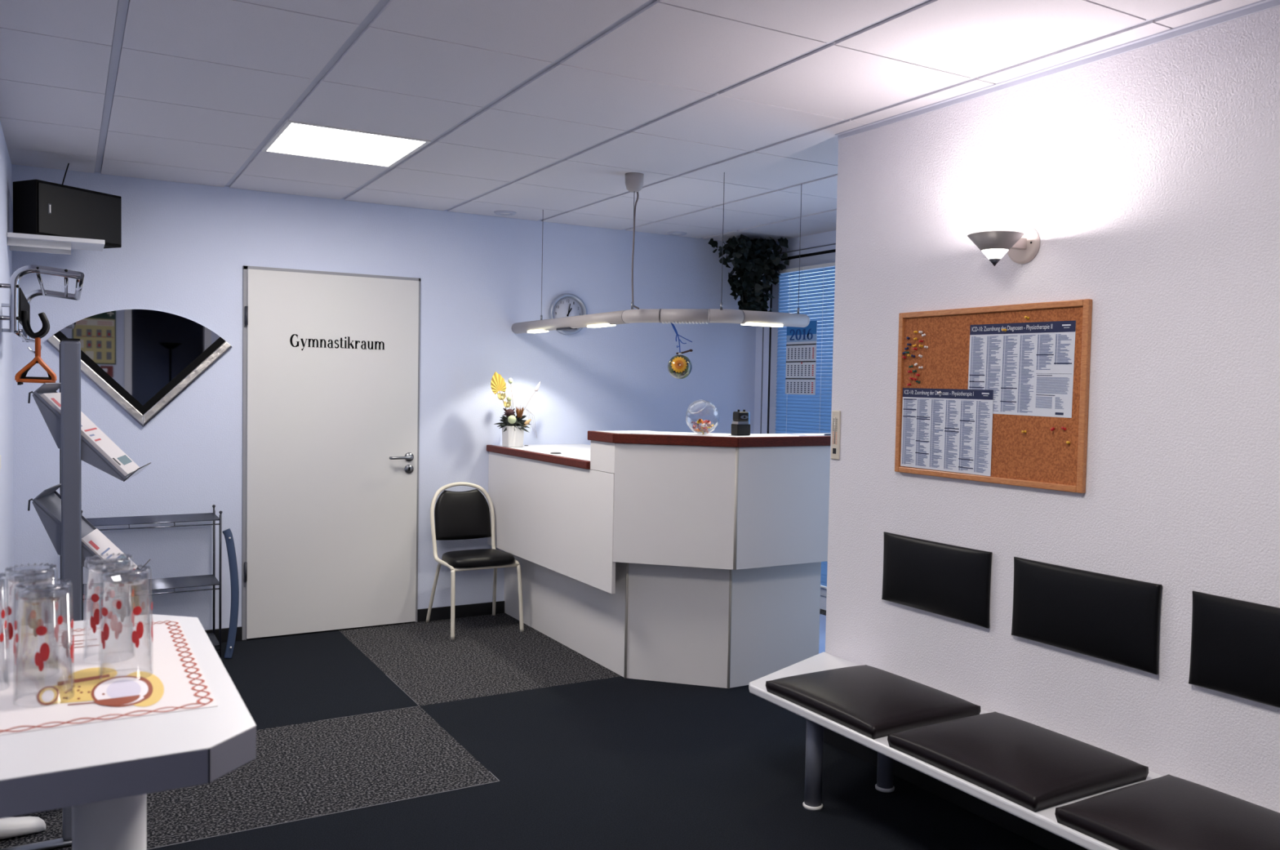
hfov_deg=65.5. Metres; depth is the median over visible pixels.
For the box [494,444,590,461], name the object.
countertop
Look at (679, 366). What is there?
ball ornament
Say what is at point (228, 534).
strip
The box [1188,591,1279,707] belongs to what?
cushion
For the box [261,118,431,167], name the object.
recessed light
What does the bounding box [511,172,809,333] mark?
pendant lamp
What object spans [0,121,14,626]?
wall
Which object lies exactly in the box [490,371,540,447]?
dried flowers
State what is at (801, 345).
wall calendar
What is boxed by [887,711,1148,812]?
seat cushion
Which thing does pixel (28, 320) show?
hanger
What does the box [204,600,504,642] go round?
baseboard
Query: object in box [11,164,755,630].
wall
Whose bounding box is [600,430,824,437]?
countertop
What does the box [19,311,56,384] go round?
hanger
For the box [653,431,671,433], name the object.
paper sheet
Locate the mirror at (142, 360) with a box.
[45,309,231,426]
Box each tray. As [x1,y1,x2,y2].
[27,382,151,481]
[27,483,150,580]
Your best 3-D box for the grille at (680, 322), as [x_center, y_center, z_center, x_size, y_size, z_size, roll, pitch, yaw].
[0.214,-0.487,4.743,0.214,0.008,0.040,2,2,13]
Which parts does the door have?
handle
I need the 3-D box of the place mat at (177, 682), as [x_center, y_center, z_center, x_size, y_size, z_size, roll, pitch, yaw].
[-0.804,0.344,1.395,0.332,0.002,0.512,0,3,-30]
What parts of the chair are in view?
leg, leg, backrest, frame, seat, leg, leg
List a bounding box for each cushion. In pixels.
[765,664,980,739]
[881,531,992,628]
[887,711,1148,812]
[1011,556,1161,674]
[1054,773,1279,849]
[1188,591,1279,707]
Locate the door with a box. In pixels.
[241,265,420,639]
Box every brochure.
[40,392,139,476]
[81,528,137,579]
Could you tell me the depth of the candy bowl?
4.68 m
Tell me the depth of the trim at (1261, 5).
2.98 m
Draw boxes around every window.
[753,230,835,610]
[767,248,835,596]
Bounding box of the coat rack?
[0,264,84,353]
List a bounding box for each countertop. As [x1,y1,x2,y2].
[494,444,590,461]
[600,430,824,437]
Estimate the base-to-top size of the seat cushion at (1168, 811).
0.069 m
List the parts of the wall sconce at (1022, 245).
lamp shade, arm, wall plate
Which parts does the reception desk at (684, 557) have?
edge trim, panel, panel, edge trim, panel, panel, edge trim, panel, panel, panel, edge trim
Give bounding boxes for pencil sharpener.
[730,409,750,435]
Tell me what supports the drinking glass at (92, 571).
on the place mat at (177, 682)
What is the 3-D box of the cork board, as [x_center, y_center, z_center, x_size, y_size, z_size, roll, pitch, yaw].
[1.139,-0.102,3.301,0.019,0.579,0.778,0,3,-30]
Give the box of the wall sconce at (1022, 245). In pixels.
[967,226,1039,266]
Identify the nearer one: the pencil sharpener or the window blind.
the pencil sharpener
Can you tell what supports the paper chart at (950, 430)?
attached to the cork board
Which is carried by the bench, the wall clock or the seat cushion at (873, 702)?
the seat cushion at (873, 702)
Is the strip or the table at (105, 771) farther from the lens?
the strip
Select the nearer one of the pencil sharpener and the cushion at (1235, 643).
the cushion at (1235, 643)
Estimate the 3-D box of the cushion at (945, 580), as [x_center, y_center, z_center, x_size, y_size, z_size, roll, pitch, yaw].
[1.025,0.534,3.489,0.032,0.253,0.494,0,3,-30]
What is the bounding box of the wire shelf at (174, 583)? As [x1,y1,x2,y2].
[81,504,222,657]
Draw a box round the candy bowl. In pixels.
[685,400,719,434]
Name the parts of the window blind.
head rail, ladder cord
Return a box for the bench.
[748,652,1164,849]
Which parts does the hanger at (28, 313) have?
orange frame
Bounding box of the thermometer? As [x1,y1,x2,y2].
[831,410,840,459]
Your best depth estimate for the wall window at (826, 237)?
6.91 m
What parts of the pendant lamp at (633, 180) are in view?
power cord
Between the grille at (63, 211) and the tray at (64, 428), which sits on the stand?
the tray at (64, 428)
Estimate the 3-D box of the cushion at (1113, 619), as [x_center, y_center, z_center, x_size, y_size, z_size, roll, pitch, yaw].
[1.318,0.559,2.981,0.032,0.253,0.494,0,3,-30]
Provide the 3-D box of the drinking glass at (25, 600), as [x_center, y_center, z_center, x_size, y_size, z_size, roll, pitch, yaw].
[-0.758,0.275,1.267,0.067,0.149,0.067,1,2,9]
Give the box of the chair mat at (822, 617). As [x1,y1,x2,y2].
[818,613,826,653]
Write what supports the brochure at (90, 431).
in the stand
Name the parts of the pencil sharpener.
shaving drawer, plate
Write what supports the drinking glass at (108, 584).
on the place mat at (177, 682)
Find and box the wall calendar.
[785,268,817,395]
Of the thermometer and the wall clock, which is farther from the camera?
the wall clock
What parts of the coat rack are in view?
hanger rail, ribbed panel, shelf rail, shelf rail, rail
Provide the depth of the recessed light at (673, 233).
6.50 m
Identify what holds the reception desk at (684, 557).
on the floor
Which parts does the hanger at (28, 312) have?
orange frame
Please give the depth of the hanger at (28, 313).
3.35 m
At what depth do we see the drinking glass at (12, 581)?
1.37 m
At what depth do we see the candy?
4.68 m
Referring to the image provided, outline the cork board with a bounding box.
[894,298,1092,493]
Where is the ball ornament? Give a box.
[667,322,693,378]
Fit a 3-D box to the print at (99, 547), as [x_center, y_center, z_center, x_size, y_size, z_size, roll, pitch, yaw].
[-1.642,0.415,3.119,0.120,0.129,0.179,0,2,-18]
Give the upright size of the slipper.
0.070 m
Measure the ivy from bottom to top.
0.584 m
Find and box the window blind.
[774,262,835,588]
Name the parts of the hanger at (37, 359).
orange frame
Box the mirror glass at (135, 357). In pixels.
[60,309,220,404]
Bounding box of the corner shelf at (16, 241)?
[6,231,104,254]
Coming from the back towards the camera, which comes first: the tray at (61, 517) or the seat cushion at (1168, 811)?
the tray at (61, 517)
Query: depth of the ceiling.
3.36 m
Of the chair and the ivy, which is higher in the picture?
the ivy
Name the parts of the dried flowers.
pot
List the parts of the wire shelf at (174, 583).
post, post, upright rod, upright rod, post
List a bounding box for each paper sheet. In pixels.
[618,431,657,433]
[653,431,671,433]
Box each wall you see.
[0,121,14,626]
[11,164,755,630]
[825,4,1279,813]
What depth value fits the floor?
3.71 m
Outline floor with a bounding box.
[0,608,1048,849]
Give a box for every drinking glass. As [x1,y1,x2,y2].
[0,572,9,688]
[2,563,59,681]
[13,577,74,706]
[83,553,134,663]
[98,564,153,680]
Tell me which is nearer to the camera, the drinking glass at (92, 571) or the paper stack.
the drinking glass at (92, 571)
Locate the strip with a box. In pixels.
[222,528,239,658]
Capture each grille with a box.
[37,182,120,244]
[662,321,707,324]
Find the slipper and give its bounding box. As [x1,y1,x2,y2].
[0,816,45,839]
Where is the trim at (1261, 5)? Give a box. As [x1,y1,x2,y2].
[835,0,1279,139]
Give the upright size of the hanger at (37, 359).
0.240 m
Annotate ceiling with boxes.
[0,0,1260,242]
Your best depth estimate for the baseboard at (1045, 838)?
3.39 m
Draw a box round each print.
[51,397,132,465]
[88,540,135,579]
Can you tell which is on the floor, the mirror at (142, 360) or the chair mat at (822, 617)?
the chair mat at (822, 617)
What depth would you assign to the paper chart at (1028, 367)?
3.15 m
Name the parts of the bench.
leg, leg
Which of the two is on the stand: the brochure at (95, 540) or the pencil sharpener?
the brochure at (95, 540)
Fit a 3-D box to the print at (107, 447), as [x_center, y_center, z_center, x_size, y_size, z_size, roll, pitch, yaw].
[-1.694,0.019,3.081,0.191,0.205,0.195,0,2,-18]
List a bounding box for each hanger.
[14,310,55,385]
[18,320,53,378]
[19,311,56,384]
[25,312,56,377]
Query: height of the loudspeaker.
0.398 m
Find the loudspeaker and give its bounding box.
[13,163,121,248]
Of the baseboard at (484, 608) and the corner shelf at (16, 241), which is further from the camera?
the baseboard at (484, 608)
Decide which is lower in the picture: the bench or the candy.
the bench
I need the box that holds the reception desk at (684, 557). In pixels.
[486,430,831,688]
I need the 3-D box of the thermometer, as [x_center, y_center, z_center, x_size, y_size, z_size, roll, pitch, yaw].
[0.774,0.040,3.943,0.012,0.193,0.045,0,3,-30]
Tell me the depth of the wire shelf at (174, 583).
5.03 m
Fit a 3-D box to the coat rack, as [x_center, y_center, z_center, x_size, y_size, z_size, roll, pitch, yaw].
[-2.176,-0.397,3.601,0.276,0.264,1.066,0,3,-30]
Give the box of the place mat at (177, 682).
[0,619,217,735]
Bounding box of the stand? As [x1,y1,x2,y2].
[0,337,151,849]
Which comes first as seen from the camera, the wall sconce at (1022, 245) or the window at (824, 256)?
the wall sconce at (1022, 245)
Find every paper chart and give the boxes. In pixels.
[900,387,993,475]
[968,320,1075,417]
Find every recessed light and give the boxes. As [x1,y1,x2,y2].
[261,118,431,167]
[493,210,516,215]
[666,231,687,235]
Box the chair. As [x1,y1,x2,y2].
[425,481,524,639]
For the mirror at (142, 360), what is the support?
attached to the wall at (184, 250)
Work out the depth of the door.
5.55 m
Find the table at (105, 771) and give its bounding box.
[0,613,256,849]
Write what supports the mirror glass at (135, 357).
attached to the mirror at (142, 360)
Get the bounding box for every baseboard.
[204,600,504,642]
[823,727,1087,849]
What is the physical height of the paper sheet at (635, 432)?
0.002 m
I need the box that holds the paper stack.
[781,433,831,435]
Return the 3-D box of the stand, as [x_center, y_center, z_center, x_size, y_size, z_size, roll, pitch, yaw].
[-1.769,0.497,3.114,0.439,1.522,0.371,0,3,-30]
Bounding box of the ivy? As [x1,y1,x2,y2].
[708,234,789,311]
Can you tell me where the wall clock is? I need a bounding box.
[548,293,586,334]
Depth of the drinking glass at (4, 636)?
1.32 m
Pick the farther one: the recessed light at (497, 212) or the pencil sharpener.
the recessed light at (497, 212)
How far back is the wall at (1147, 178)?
2.91 m

